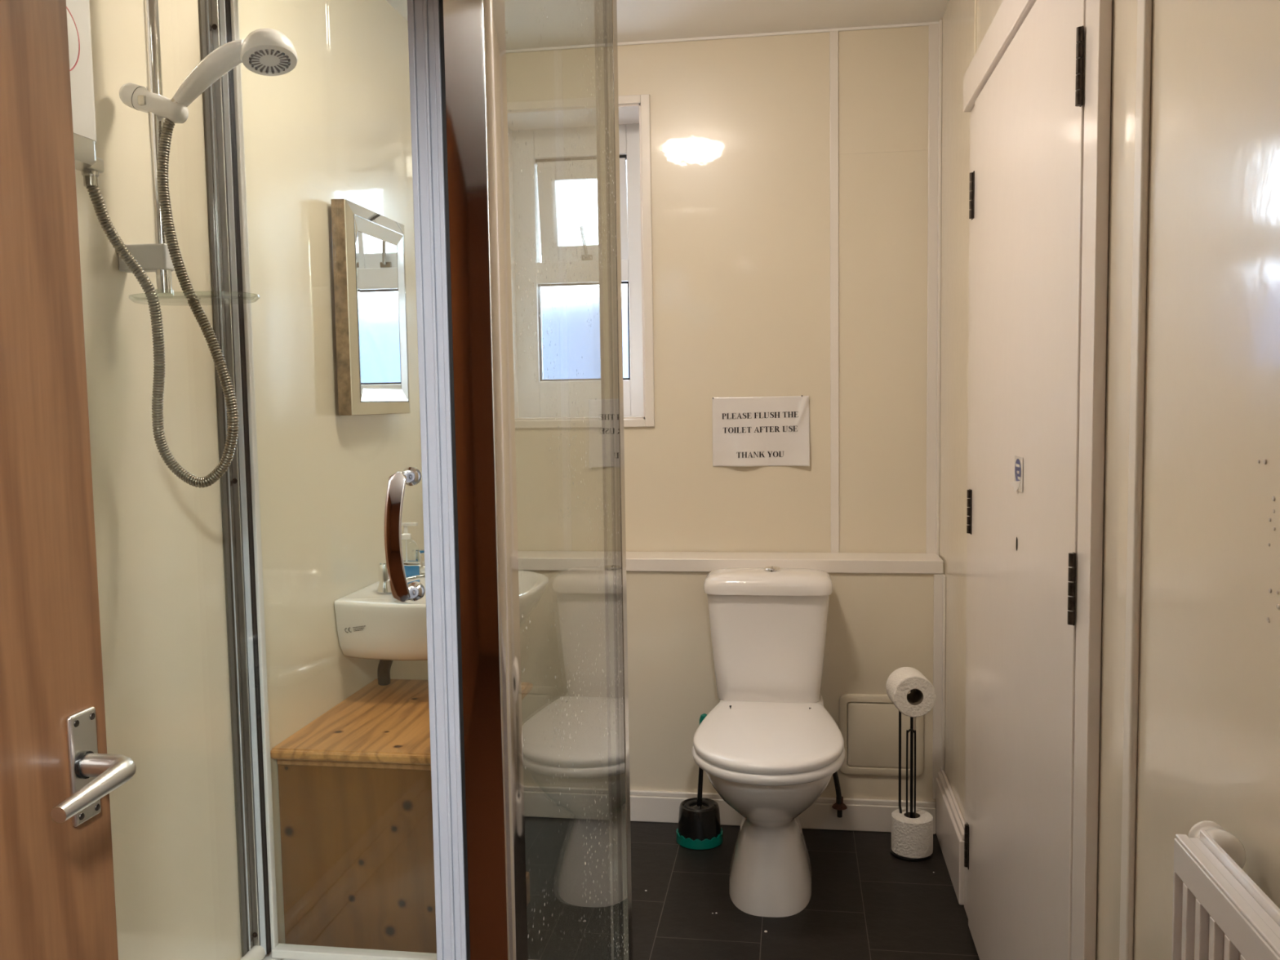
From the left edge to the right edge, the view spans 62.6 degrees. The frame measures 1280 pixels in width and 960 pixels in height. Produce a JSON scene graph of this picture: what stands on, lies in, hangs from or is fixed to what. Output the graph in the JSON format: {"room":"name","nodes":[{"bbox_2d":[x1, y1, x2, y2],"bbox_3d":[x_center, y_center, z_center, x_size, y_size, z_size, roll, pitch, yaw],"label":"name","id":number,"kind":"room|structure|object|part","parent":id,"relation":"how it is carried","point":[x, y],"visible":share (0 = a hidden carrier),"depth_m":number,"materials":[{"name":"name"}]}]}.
{"room":"bathroom","nodes":[
{"label":"bathroom","id":0,"kind":"room"},
{"bbox_2d":[0,0,136,959],"bbox_3d":[-0.554,0.225,0.628,0.100,1.975,0.765,0,4,8],"label":"door","id":1,"kind":"structure","parent":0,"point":[58,775],"depth_m":0.93,"materials":[{"name":"brown wood"}]},
{"bbox_3d":[-0.514,0.265,0.974,0.006,0.103,0.036,0,4,8],"label":"lever plate","id":2,"kind":"part","parent":1,"relation":"part of","materials":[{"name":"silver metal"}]},
{"bbox_3d":[-0.490,0.267,0.923,0.059,0.025,0.107,0,4,8],"label":"lever","id":3,"kind":"part","parent":1,"relation":"part of","materials":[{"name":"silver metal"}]},
{"bbox_2d":[75,0,428,959],"bbox_3d":[-0.844,-0.037,1.937,0.100,2.330,3.422,0,4,8],"label":"wall","id":4,"kind":"structure","parent":0,"point":[336,125],"depth_m":1.96,"materials":[{"name":"beige laminate"}]},
{"bbox_2d":[66,0,104,186],"bbox_3d":[-0.824,-0.628,1.411,0.097,0.414,0.262,0,4,8],"label":"shower","id":5,"kind":"object","parent":4,"relation":"attached to","point":[78,22],"visible":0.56,"depth_m":1.47,"materials":[{"name":"white plastic"}]},
{"bbox_3d":[-0.832,-0.653,1.390,0.087,0.360,0.222,0,4,8],"label":"casing","id":6,"kind":"part","parent":5,"relation":"part of","materials":[{"name":"white plastic"}]},
{"bbox_2d":[75,157,104,186],"bbox_3d":[-0.806,-0.450,1.532,0.028,0.042,0.047,0,4,8],"label":"outlet","id":7,"kind":"object","parent":5,"relation":"attached to","point":[90,174],"depth_m":1.53,"materials":[{"name":"metal"}]},
{"bbox_2d":[86,117,239,488],"bbox_3d":[-0.747,-0.280,1.638,0.202,0.593,0.092,-4,5,-35],"label":"shower hose","id":8,"kind":"object","parent":5,"relation":"attached to","point":[98,202],"visible":1,"depth_m":1.65,"materials":[{"name":"silver metal"}]},
{"bbox_2d":[118,0,188,294],"bbox_3d":[-0.773,-0.665,1.654,0.126,0.737,0.040,0,4,8],"label":"riser rail","id":9,"kind":"object","parent":4,"relation":"attached to","point":[155,257],"visible":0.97,"depth_m":1.65,"materials":[{"name":"silver metal"}]},
{"bbox_2d":[128,288,259,306],"bbox_3d":[-0.704,-0.292,1.663,0.204,0.022,0.120,0,4,8],"label":"soap dish","id":10,"kind":"object","parent":9,"relation":"attached to","point":[176,300],"visible":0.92,"depth_m":1.65,"materials":[{"name":"clear plastic"}]},
{"bbox_2d":[170,28,297,106],"bbox_3d":[-0.634,-0.632,1.627,0.214,0.114,0.082,0,4,8],"label":"handset","id":11,"kind":"object","parent":9,"relation":"attached to","point":[264,51],"visible":1,"depth_m":1.62,"materials":[{"name":"white plastic"}]},
{"bbox_2d":[330,198,410,415],"bbox_3d":[-0.666,-0.413,2.625,0.054,0.498,0.374,0,4,8],"label":"wall mirror","id":12,"kind":"object","parent":4,"relation":"attached to","point":[369,260],"visible":1,"depth_m":2.56,"materials":[{"name":"brown wood"}]},
{"bbox_2d":[334,569,549,661],"bbox_3d":[-0.461,0.339,2.663,0.439,0.151,0.538,0,4,8],"label":"basin","id":13,"kind":"object","parent":4,"relation":"attached to","point":[371,624],"visible":0.38,"depth_m":2.45,"materials":[{"name":"white ceramic"}]},
{"bbox_2d":[377,660,392,685],"bbox_3d":[-0.630,0.457,2.615,0.036,0.114,0.083,-4,5,-34],"label":"pipe","id":14,"kind":"object","parent":13,"relation":"attached to","point":[384,666],"visible":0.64,"depth_m":2.62,"materials":[{"name":"grey plastic"}]},
{"bbox_2d":[377,560,425,592],"bbox_3d":[-0.581,0.234,2.574,0.125,0.074,0.042,-2,4,-8],"label":"tap","id":15,"kind":"object","parent":13,"relation":"on","point":[384,586],"visible":0.68,"depth_m":2.56,"materials":[{"name":"silver metal"}]},
{"bbox_3d":[-0.586,0.205,2.569,0.097,0.014,0.026,-1,4,-6],"label":"lever","id":16,"kind":"part","parent":15,"relation":"part of","materials":[{"name":"silver metal"}]},
{"bbox_3d":[-0.567,0.247,2.583,0.096,0.031,0.021,-2,4,-14],"label":"spout","id":17,"kind":"part","parent":15,"relation":"part of","materials":[{"name":"silver metal"}]},
{"bbox_2d":[401,522,420,583],"bbox_3d":[-0.590,0.186,2.660,0.068,0.157,0.046,0,4,8],"label":"soap dispenser","id":18,"kind":"object","parent":13,"relation":"on","point":[409,570],"visible":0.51,"depth_m":2.65,"materials":[{"name":"clear plastic"}]},
{"bbox_2d":[411,548,424,573],"bbox_3d":[-0.548,0.212,2.783,0.125,0.085,0.043,0,4,8],"label":"bottle","id":19,"kind":"object","parent":13,"relation":"on","point":[415,553],"visible":0.48,"depth_m":2.78,"materials":[{"name":"clear plastic"}]},
{"bbox_3d":[-0.554,0.182,2.782,0.098,0.025,0.027,0,4,8],"label":"lever","id":20,"kind":"part","parent":19,"relation":"part of","materials":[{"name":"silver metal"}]},
{"bbox_3d":[-0.535,0.232,2.776,0.096,0.031,0.021,0,4,15],"label":"spout","id":21,"kind":"part","parent":19,"relation":"part of","materials":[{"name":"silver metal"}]},
{"bbox_2d":[386,0,949,49],"bbox_3d":[-0.339,-1.103,0.067,1.820,0.060,6.802,0,4,8],"label":"ceiling","id":22,"kind":"structure","parent":0,"point":[529,24],"depth_m":2.95,"materials":[{"name":"white paint"}]},
{"bbox_2d":[506,25,928,553],"bbox_3d":[0.165,-0.158,3.346,1.487,2.330,0.270,0,4,8],"label":"wall","id":23,"kind":"structure","parent":0,"point":[740,126],"depth_m":3.14,"materials":[{"name":"beige laminate"}]},
{"bbox_2d":[506,93,654,428],"bbox_3d":[-0.196,-0.668,3.371,0.516,0.993,0.312,0,4,8],"label":"window","id":24,"kind":"structure","parent":23,"relation":"in","point":[544,159],"depth_m":3.44,"materials":[{"name":"white plastic"}]},
{"bbox_3d":[-0.183,-0.880,3.466,0.174,0.210,0.006,0,11,8],"label":"pane","id":25,"kind":"part","parent":24,"relation":"part of","materials":[{"name":"white"}]},
{"bbox_3d":[-0.183,-0.884,3.466,0.294,0.323,0.050,0,11,8],"label":"sash frame","id":26,"kind":"part","parent":24,"relation":"part of","materials":[{"name":"white plastic"}]},
{"bbox_3d":[-0.181,-0.487,3.469,0.304,0.318,0.006,0,4,8],"label":"pane","id":27,"kind":"part","parent":24,"relation":"part of","materials":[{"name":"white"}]},
{"bbox_2d":[506,21,938,53],"bbox_3d":[0.127,-1.305,3.122,1.487,0.008,0.008,0,4,8],"label":"trim","id":28,"kind":"structure","parent":23,"relation":"attached to","point":[925,24],"depth_m":3.10,"materials":[{"name":"white"}]},
{"bbox_2d":[711,395,809,466],"bbox_3d":[0.363,-0.147,3.171,0.291,0.212,0.018,0,4,8],"label":"notice","id":29,"kind":"object","parent":23,"relation":"attached to","point":[775,430],"visible":1,"depth_m":3.18,"materials":[{"name":"white paper"}]},
{"bbox_2d":[829,31,839,552],"bbox_3d":[0.576,-0.541,3.116,0.025,1.536,0.006,0,4,8],"label":"trim","id":30,"kind":"structure","parent":23,"relation":"attached to","point":[833,35],"depth_m":3.11,"materials":[{"name":"beige plastic"}]},
{"bbox_2d":[838,149,927,154],"bbox_3d":[0.707,-0.956,3.067,0.253,0.002,0.001,0,4,8],"label":"trim","id":31,"kind":"structure","parent":23,"relation":"attached to","point":[915,149],"depth_m":3.07,"materials":[{"name":"beige plastic"}]},
{"bbox_2d":[926,19,942,555],"bbox_3d":[0.855,-0.542,3.061,0.034,1.536,0.034,0,4,8],"label":"trim","id":32,"kind":"structure","parent":23,"relation":"attached to","point":[935,55],"depth_m":3.06,"materials":[{"name":"beige plastic"}]},
{"bbox_2d":[520,563,944,801],"bbox_3d":[0.147,0.627,3.200,1.487,0.786,0.144,0,4,8],"label":"wall","id":33,"kind":"structure","parent":0,"point":[878,624],"depth_m":3.13,"materials":[{"name":"beige laminate"}]},
{"bbox_2d":[524,785,936,834],"bbox_3d":[0.130,0.980,3.147,1.465,0.092,0.018,0,4,8],"label":"baseboard","id":34,"kind":"structure","parent":33,"relation":"attached to","point":[646,806],"depth_m":3.15,"materials":[{"name":"beige plastic"}]},
{"bbox_2d":[518,551,943,573],"bbox_3d":[0.138,0.245,3.164,1.483,0.039,0.146,0,4,8],"label":"trim","id":35,"kind":"structure","parent":33,"relation":"attached to","point":[584,561],"depth_m":3.10,"materials":[{"name":"beige plastic"}]},
{"bbox_2d":[831,771,847,817],"bbox_3d":[0.564,0.851,3.041,0.068,0.252,0.048,0,4,8],"label":"supply pipe","id":36,"kind":"object","parent":33,"relation":"attached to","point":[839,806],"visible":0.68,"depth_m":3.03,"materials":[{"name":"grey"}]},
{"bbox_2d":[839,693,923,777],"bbox_3d":[0.699,0.740,3.050,0.240,0.240,0.008,0,4,8],"label":"access hatch","id":37,"kind":"object","parent":33,"relation":"attached to","point":[873,725],"visible":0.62,"depth_m":3.05,"materials":[{"name":"beige plastic"}]},
{"bbox_3d":[0.699,0.740,3.050,0.188,0.188,0.007,0,4,8],"label":"hatch door","id":38,"kind":"part","parent":37,"relation":"part of","materials":[{"name":"beige plastic"}]},
{"bbox_2d":[932,573,946,799],"bbox_3d":[0.854,0.596,3.005,0.030,0.656,0.030,0,4,8],"label":"trim","id":39,"kind":"structure","parent":33,"relation":"attached to","point":[940,580],"depth_m":3.00,"materials":[{"name":"beige plastic"}]},
{"bbox_2d":[524,816,979,959],"bbox_3d":[-0.066,1.156,1.854,1.820,0.060,3.542,0,4,8],"label":"floor","id":40,"kind":"structure","parent":0,"point":[866,902],"depth_m":2.63,"materials":[{"name":"tile"}]},
{"bbox_2d":[240,945,296,959],"bbox_3d":[-0.432,1.049,1.619,0.806,0.200,0.940,0,4,8],"label":"shower tray","id":41,"kind":"object","parent":40,"relation":"on","point":[256,953],"visible":0.3,"depth_m":2.06,"materials":[{"name":"white plastic"}]},
{"bbox_2d":[198,0,632,959],"bbox_3d":[-0.454,0.036,1.549,0.784,1.890,0.896,0,4,8],"label":"shower enclosure","id":42,"kind":"object","parent":41,"relation":"on","point":[475,50],"visible":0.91,"depth_m":1.13,"materials":[{"name":"clear glass"}]},
{"bbox_3d":[-0.418,0.961,1.643,0.748,0.030,0.839,0,4,8],"label":"rail","id":43,"kind":"part","parent":42,"relation":"part of","materials":[{"name":"white plastic"}]},
{"bbox_2d":[383,0,470,959],"bbox_3d":[-0.544,0.067,1.099,0.728,1.840,0.051,0,4,8],"label":"shower door","id":44,"kind":"structure","parent":42,"relation":"attached to","point":[424,17],"depth_m":1.06,"materials":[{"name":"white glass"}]},
{"bbox_3d":[-0.239,0.057,1.037,0.021,0.129,0.017,0,4,8],"label":"handle","id":45,"kind":"part","parent":44,"relation":"part of","materials":[{"name":"silver metal"}]},
{"bbox_3d":[-0.155,0.067,1.082,0.046,1.890,0.056,0,4,8],"label":"corner post","id":46,"kind":"part","parent":42,"relation":"part of","materials":[{"name":"silver metal"}]},
{"bbox_3d":[-0.086,0.038,1.443,0.006,1.830,0.687,0,4,8],"label":"pane","id":47,"kind":"part","parent":42,"relation":"part of","materials":[{"name":"clear glass"}]},
{"bbox_3d":[-0.040,0.007,1.860,0.038,1.890,0.153,0,4,8],"label":"corner post","id":48,"kind":"part","parent":42,"relation":"part of","materials":[{"name":"silver metal"}]},
{"bbox_2d":[270,678,533,953],"bbox_3d":[-0.507,0.809,2.424,0.415,0.560,0.560,0,4,8],"label":"chest","id":49,"kind":"object","parent":40,"relation":"on","point":[355,784],"visible":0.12,"depth_m":2.18,"materials":[{"name":"brown wood"}]},
{"bbox_3d":[-0.527,0.562,2.408,0.380,0.015,0.520,0,4,8],"label":"cornice","id":50,"kind":"part","parent":49,"relation":"part of","materials":[{"name":"brown wood"}]},
{"bbox_3d":[-0.561,0.840,2.184,0.374,0.535,0.018,0,4,8],"label":"panel","id":51,"kind":"part","parent":49,"relation":"part of","materials":[{"name":"brown wood"}]},
{"bbox_2d":[675,713,723,849],"bbox_3d":[0.168,0.850,3.006,0.134,0.371,0.134,0,4,8],"label":"toilet brush","id":52,"kind":"object","parent":40,"relation":"on","point":[700,828],"visible":0.96,"depth_m":2.97,"materials":[{"name":"black plastic"}]},
{"bbox_3d":[0.174,0.828,3.004,0.028,0.216,0.016,0,4,8],"label":"rod","id":53,"kind":"part","parent":52,"relation":"part of","materials":[{"name":"black plastic"}]},
{"bbox_2d":[678,797,720,840],"bbox_3d":[0.170,0.972,3.015,0.124,0.090,0.124,0,4,8],"label":"pot","id":54,"kind":"object","parent":40,"relation":"on","point":[699,819],"depth_m":2.97,"materials":[{"name":"black plastic"}]},
{"bbox_2d":[692,566,844,917],"bbox_3d":[0.336,0.658,2.730,0.372,0.789,0.728,0,4,8],"label":"toilet","id":55,"kind":"object","parent":40,"relation":"on","point":[770,747],"visible":1,"depth_m":2.68,"materials":[{"name":"white ceramic"}]},
{"bbox_3d":[0.361,0.281,2.968,0.357,0.056,0.191,0,4,8],"label":"cistern lid","id":56,"kind":"part","parent":55,"relation":"part of","materials":[{"name":"white ceramic"}]},
{"bbox_3d":[0.321,0.659,2.627,0.372,0.026,0.522,0,4,8],"label":"seat","id":57,"kind":"part","parent":55,"relation":"part of","materials":[{"name":"white plastic"}]},
{"bbox_3d":[0.320,0.631,2.625,0.366,0.026,0.516,0,4,8],"label":"lid","id":58,"kind":"part","parent":55,"relation":"part of","materials":[{"name":"white plastic"}]},
{"bbox_2d":[889,688,931,862],"bbox_3d":[0.743,0.790,2.881,0.110,0.490,0.140,0,4,8],"label":"stand","id":59,"kind":"object","parent":40,"relation":"on","point":[911,730],"visible":0.4,"depth_m":2.89,"materials":[{"name":"black metal"}]},
{"bbox_2d":[885,666,936,717],"bbox_3d":[0.725,0.568,2.821,0.112,0.112,0.100,-1,4,1],"label":"toilet roll","id":60,"kind":"object","parent":59,"relation":"on","point":[916,704],"visible":1,"depth_m":2.77,"materials":[{"name":"white paper"}]},
{"bbox_2d":[891,807,933,858],"bbox_3d":[0.752,0.975,2.910,0.112,0.100,0.112,0,4,8],"label":"toilet roll","id":61,"kind":"object","parent":59,"relation":"on","point":[911,837],"visible":0.95,"depth_m":2.87,"materials":[{"name":"white paper"}]},
{"bbox_2d":[938,0,1279,959],"bbox_3d":[0.726,-0.044,1.706,0.100,2.330,3.422,0,4,8],"label":"wall","id":62,"kind":"structure","parent":0,"point":[1208,737],"depth_m":1.14,"materials":[{"name":"beige laminate"}]},
{"bbox_2d":[935,768,964,905],"bbox_3d":[0.833,0.941,2.823,0.022,0.195,0.448,0,4,8],"label":"baseboard","id":63,"kind":"structure","parent":62,"relation":"attached to","point":[950,822],"depth_m":2.76,"materials":[{"name":"beige paint"}]},
{"bbox_2d":[973,0,977,57],"bbox_3d":[0.775,-1.100,2.433,0.005,0.335,0.012,0,4,8],"label":"trim","id":64,"kind":"structure","parent":62,"relation":"attached to","point":[975,1],"depth_m":2.43,"materials":[{"name":"beige laminate"}]},
{"bbox_2d":[963,0,1112,959],"bbox_3d":[0.700,-0.062,1.977,0.028,2.326,1.088,0,4,8],"label":"door","id":65,"kind":"structure","parent":62,"relation":"in","point":[1037,86],"depth_m":1.76,"materials":[{"name":"beige paint"}]},
{"bbox_3d":[0.708,0.096,2.023,0.027,2.005,1.017,0,4,8],"label":"frame","id":66,"kind":"part","parent":65,"relation":"part of","materials":[{"name":"beige paint"}]},
{"bbox_2d":[1008,455,1022,492],"bbox_3d":[0.678,-0.009,1.899,0.010,0.066,0.072,0,4,8],"label":"sticker","id":67,"kind":"object","parent":65,"relation":"attached to","point":[1017,484],"visible":1,"depth_m":1.89,"materials":[{"name":"white paper"}]},
{"bbox_2d":[1015,463,1020,479],"bbox_3d":[0.681,-0.015,1.896,0.001,0.027,0.040,0,4,8],"label":"print","id":68,"kind":"object","parent":67,"relation":"attached to","point":[1016,464],"depth_m":1.89},
{"bbox_2d":[1119,0,1152,959],"bbox_3d":[0.610,-0.011,1.295,0.010,2.330,0.030,0,4,8],"label":"trim","id":69,"kind":"structure","parent":62,"relation":"attached to","point":[1144,7],"depth_m":1.29,"materials":[{"name":"beige plastic"}]},
{"bbox_2d":[1171,820,1279,959],"bbox_3d":[0.482,0.688,0.634,0.074,0.679,0.810,0,4,8],"label":"radiator","id":70,"kind":"object","parent":62,"relation":"attached to","point":[1236,919],"visible":1,"depth_m":0.90,"materials":[{"name":"white metal"}]},
{"bbox_3d":[0.467,0.709,0.616,0.005,0.640,0.762,0,4,8],"label":"panel","id":71,"kind":"part","parent":70,"relation":"part of","materials":[{"name":"beige metal"}]}
]}

